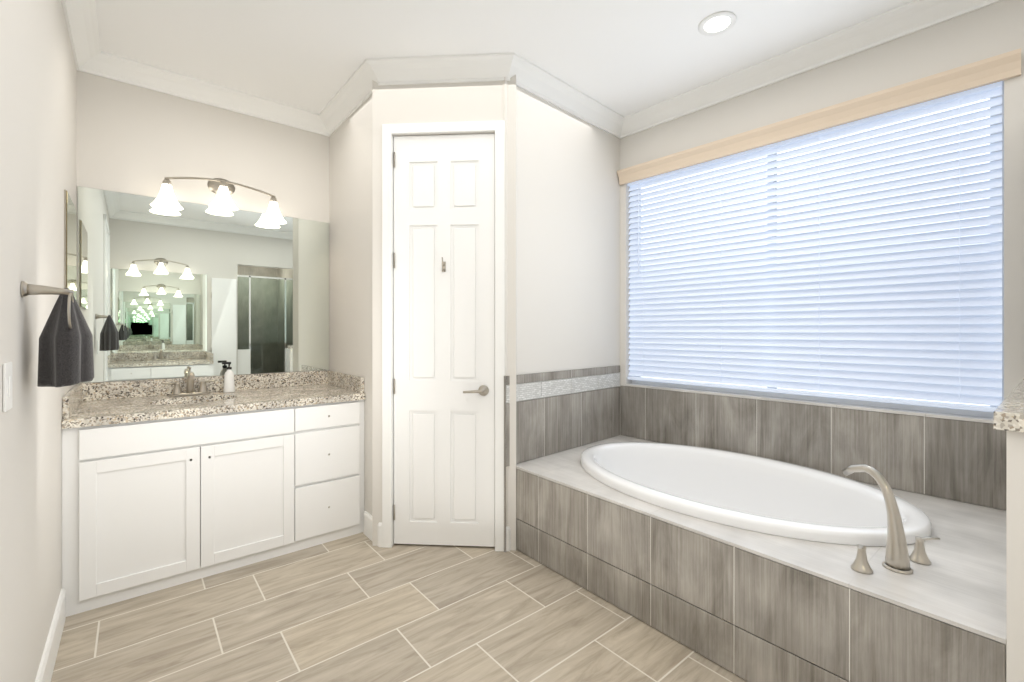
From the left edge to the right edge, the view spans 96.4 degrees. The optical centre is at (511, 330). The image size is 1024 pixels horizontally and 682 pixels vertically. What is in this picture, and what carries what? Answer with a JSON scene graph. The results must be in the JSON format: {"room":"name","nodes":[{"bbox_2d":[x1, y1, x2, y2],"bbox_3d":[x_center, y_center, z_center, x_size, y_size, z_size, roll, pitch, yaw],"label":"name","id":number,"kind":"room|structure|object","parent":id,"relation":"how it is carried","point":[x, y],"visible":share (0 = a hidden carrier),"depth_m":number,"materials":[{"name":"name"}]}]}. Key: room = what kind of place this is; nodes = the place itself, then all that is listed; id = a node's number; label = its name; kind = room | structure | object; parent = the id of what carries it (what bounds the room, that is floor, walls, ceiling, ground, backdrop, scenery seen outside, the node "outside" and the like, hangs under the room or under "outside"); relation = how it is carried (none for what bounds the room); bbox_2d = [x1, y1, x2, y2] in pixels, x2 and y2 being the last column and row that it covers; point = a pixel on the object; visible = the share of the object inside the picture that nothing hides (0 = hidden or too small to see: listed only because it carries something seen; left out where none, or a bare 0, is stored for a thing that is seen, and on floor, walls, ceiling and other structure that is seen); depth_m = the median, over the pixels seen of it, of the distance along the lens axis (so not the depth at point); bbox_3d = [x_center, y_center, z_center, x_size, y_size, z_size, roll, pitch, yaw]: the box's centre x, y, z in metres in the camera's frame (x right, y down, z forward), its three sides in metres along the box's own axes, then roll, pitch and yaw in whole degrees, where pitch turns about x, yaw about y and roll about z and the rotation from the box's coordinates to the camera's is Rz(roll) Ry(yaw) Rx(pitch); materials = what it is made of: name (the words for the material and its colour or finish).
{"room":"bathroom","nodes":[
{"label":"bathroom","id":0,"kind":"room"},
{"bbox_2d":[0,0,76,681],"bbox_3d":[-1.091,-0.140,0.837,0.120,2.840,4.620,0,0,-40],"label":"wall","id":1,"kind":"structure","parent":0,"point":[38,123],"depth_m":1.43,"materials":[{"name":"white paint"}]},
{"bbox_2d":[3,362,11,411],"bbox_3d":[-1.271,0.140,1.156,0.008,0.120,0.080,0,0,-40],"label":"switch plate","id":2,"kind":"object","parent":1,"relation":"attached to","point":[7,386],"visible":1,"depth_m":1.14,"materials":[{"name":"white plastic"}]},
{"bbox_2d":[35,588,65,681],"bbox_3d":[-1.297,1.210,1.192,0.014,0.140,2.170,0,0,-39],"label":"baseboard","id":3,"kind":"structure","parent":1,"relation":"attached to","point":[47,663],"depth_m":1.75,"materials":[{"name":"white wood"}]},
{"bbox_2d":[20,281,93,386],"bbox_3d":[-1.384,0.011,1.404,0.150,0.311,0.219,0,0,-40],"label":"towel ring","id":4,"kind":"object","parent":1,"relation":"attached to","point":[65,354],"visible":1,"depth_m":1.36,"materials":[{"name":"grey fabric"}]},
{"bbox_2d":[64,189,76,300],"bbox_3d":[-2.195,-0.395,2.279,0.010,0.510,0.450,0,0,-40],"label":"mirror","id":5,"kind":"object","parent":1,"relation":"attached to","point":[70,246],"visible":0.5,"depth_m":2.22,"materials":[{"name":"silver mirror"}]},
{"bbox_2d":[61,0,1002,138],"bbox_3d":[0.215,-1.510,1.914,3.267,0.100,4.380,0,0,-40],"label":"crown molding","id":6,"kind":"structure","parent":1,"relation":"attached to","point":[349,98],"depth_m":2.69,"materials":[{"name":"white wood"}]},
{"bbox_2d":[77,71,328,382],"bbox_3d":[-1.176,-0.140,3.683,3.370,2.840,0.120,0,0,-40],"label":"wall","id":7,"kind":"structure","parent":0,"point":[135,140],"depth_m":2.90,"materials":[{"name":"white paint"}]},
{"bbox_2d":[78,186,328,382],"bbox_3d":[-1.903,-0.260,3.000,1.372,1.101,0.006,0,0,-40],"label":"wall mirror","id":8,"kind":"object","parent":7,"relation":"attached to","point":[200,290],"visible":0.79,"depth_m":2.92,"materials":[{"name":"clear glass"}]},
{"bbox_2d":[150,177,286,223],"bbox_3d":[-1.857,-0.872,2.945,0.740,0.257,0.197,0,0,-40],"label":"sconce","id":9,"kind":"object","parent":7,"relation":"attached to","point":[221,188],"visible":1,"depth_m":2.91,"materials":[{"name":"white glass"}]},
{"bbox_2d":[329,95,371,514],"bbox_3d":[-1.055,-0.140,3.135,0.100,2.840,0.880,0,0,-40],"label":"wall","id":10,"kind":"structure","parent":0,"point":[350,244],"depth_m":3.06,"materials":[{"name":"white paint"}]},
{"bbox_2d":[51,532,747,681],"bbox_3d":[0.586,1.310,1.506,3.920,0.060,6.080,0,0,-40],"label":"floor","id":11,"kind":"structure","parent":0,"point":[358,607],"depth_m":1.97,"materials":[{"name":"brown tile"}]},
{"bbox_2d":[62,400,363,616],"bbox_3d":[-1.683,0.858,2.734,1.378,0.845,0.696,0,0,-40],"label":"bathroom vanity","id":12,"kind":"object","parent":11,"relation":"on","point":[150,506],"visible":1,"depth_m":2.35,"materials":[{"name":"white wood"}]},
{"bbox_2d":[62,370,365,428],"bbox_3d":[-1.681,0.431,2.731,1.376,0.274,0.704,0,0,-40],"label":"countertop","id":13,"kind":"structure","parent":12,"relation":"on","point":[97,404],"depth_m":2.68,"materials":[{"name":"stone"}]},
{"bbox_2d":[162,367,216,395],"bbox_3d":[-1.953,0.309,2.786,0.276,0.169,0.166,0,0,-40],"label":"faucet","id":14,"kind":"object","parent":13,"relation":"on","point":[177,391],"visible":1,"depth_m":2.80,"materials":[{"name":"silver metal"}]},
{"bbox_2d":[222,362,234,392],"bbox_3d":[-1.822,0.296,2.943,0.073,0.194,0.065,0,0,-40],"label":"soap dispenser","id":15,"kind":"object","parent":13,"relation":"on","point":[229,385],"visible":1,"depth_m":2.92,"materials":[{"name":"white"}]},
{"bbox_2d":[516,435,1005,681],"bbox_3d":[1.087,1.035,2.363,1.243,0.490,2.064,0,0,-40],"label":"tub deck","id":16,"kind":"object","parent":11,"relation":"on","point":[750,605],"visible":0.83,"depth_m":1.67,"materials":[{"name":"grey tile"}]},
{"bbox_2d":[581,442,931,545],"bbox_3d":[1.079,0.962,2.386,1.059,0.436,1.639,0,0,-40],"label":"bathtub","id":17,"kind":"object","parent":16,"relation":"in","point":[759,494],"visible":0.58,"depth_m":2.48,"materials":[{"name":"white ceramic"}]},
{"bbox_2d":[842,465,939,573],"bbox_3d":[1.253,0.633,1.557,0.310,0.313,0.261,0,0,-40],"label":"tub faucet","id":18,"kind":"object","parent":16,"relation":"on","point":[898,557],"visible":1,"depth_m":1.52,"materials":[{"name":"silver metal"}]},
{"bbox_2d":[372,75,516,549],"bbox_3d":[-0.400,-0.140,2.769,0.857,2.840,0.140,0,0,4],"label":"wall","id":19,"kind":"structure","parent":0,"point":[439,102],"depth_m":2.71,"materials":[{"name":"white paint"}]},
{"bbox_2d":[382,120,504,550],"bbox_3d":[-0.401,0.029,2.740,0.726,2.502,0.118,0,0,4],"label":"door frame","id":20,"kind":"structure","parent":19,"relation":"attached to","point":[389,131],"depth_m":2.70,"materials":[{"name":"white wood"}]},
{"bbox_2d":[393,134,494,546],"bbox_3d":[-0.405,0.054,2.702,0.605,2.428,0.088,0,0,4],"label":"closet door","id":21,"kind":"structure","parent":19,"relation":"in","point":[444,338],"depth_m":2.71,"materials":[{"name":"white wood"}]},
{"bbox_2d":[95,0,913,116],"bbox_3d":[0.586,-1.590,1.506,3.920,0.060,6.080,0,0,-40],"label":"ceiling","id":22,"kind":"structure","parent":0,"point":[624,58],"depth_m":2.43,"materials":[{"name":"white paint"}]},
{"bbox_2d":[698,11,736,35],"bbox_3d":[1.040,-1.556,2.322,0.180,0.008,0.180,0,0,-40],"label":"recessed light","id":23,"kind":"object","parent":22,"relation":"in","point":[717,23],"visible":1,"depth_m":2.32,"materials":[{"name":"white"}]},
{"bbox_2d":[502,77,619,526],"bbox_3d":[0.410,-0.140,3.159,1.343,2.840,0.100,0,0,-44],"label":"wall","id":24,"kind":"structure","parent":0,"point":[568,248],"depth_m":3.02,"materials":[{"name":"white paint"}]},
{"bbox_2d":[504,365,627,551],"bbox_3d":[0.380,0.770,3.056,1.170,1.020,0.097,0,0,-39],"label":"tile backsplash","id":25,"kind":"structure","parent":24,"relation":"attached to","point":[557,411],"depth_m":3.00,"materials":[{"name":"grey tile"}]},
{"bbox_2d":[620,0,1023,398],"bbox_3d":[1.935,-0.140,2.387,0.150,2.840,3.160,0,0,-43],"label":"wall","id":26,"kind":"structure","parent":0,"point":[992,30],"depth_m":2.29,"materials":[{"name":"white paint"}]},
{"bbox_2d":[628,383,1005,509],"bbox_3d":[1.545,0.525,2.741,0.229,0.530,2.065,0,0,-39],"label":"tile backsplash","id":27,"kind":"structure","parent":26,"relation":"attached to","point":[959,457],"depth_m":2.45,"materials":[{"name":"grey tile"}]},
{"bbox_2d":[632,81,1003,417],"bbox_3d":[1.594,-0.371,2.808,0.050,1.538,1.940,0,0,-43],"label":"window","id":28,"kind":"structure","parent":26,"relation":"in","point":[914,407],"depth_m":2.49,"materials":[{"name":"white"}]},
{"bbox_2d":[628,81,1001,411],"bbox_3d":[1.539,-0.387,2.757,0.061,1.503,1.928,0,0,-43],"label":"window blinds","id":29,"kind":"object","parent":28,"relation":"attached to","point":[922,330],"visible":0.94,"depth_m":2.50,"materials":[{"name":"white plastic"}]},
{"bbox_2d":[617,48,1020,184],"bbox_3d":[1.496,-1.153,2.711,0.056,0.097,2.030,0,0,-43],"label":"window valance","id":30,"kind":"object","parent":26,"relation":"attached to","point":[993,69],"visible":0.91,"depth_m":2.41,"materials":[{"name":"beige wood"}]},
{"bbox_2d":[994,379,1023,681],"bbox_3d":[1.787,0.743,1.519,1.310,1.075,0.170,0,0,-40],"label":"wall","id":31,"kind":"structure","parent":0,"point":[1009,414],"depth_m":1.16,"materials":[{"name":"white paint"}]}
]}

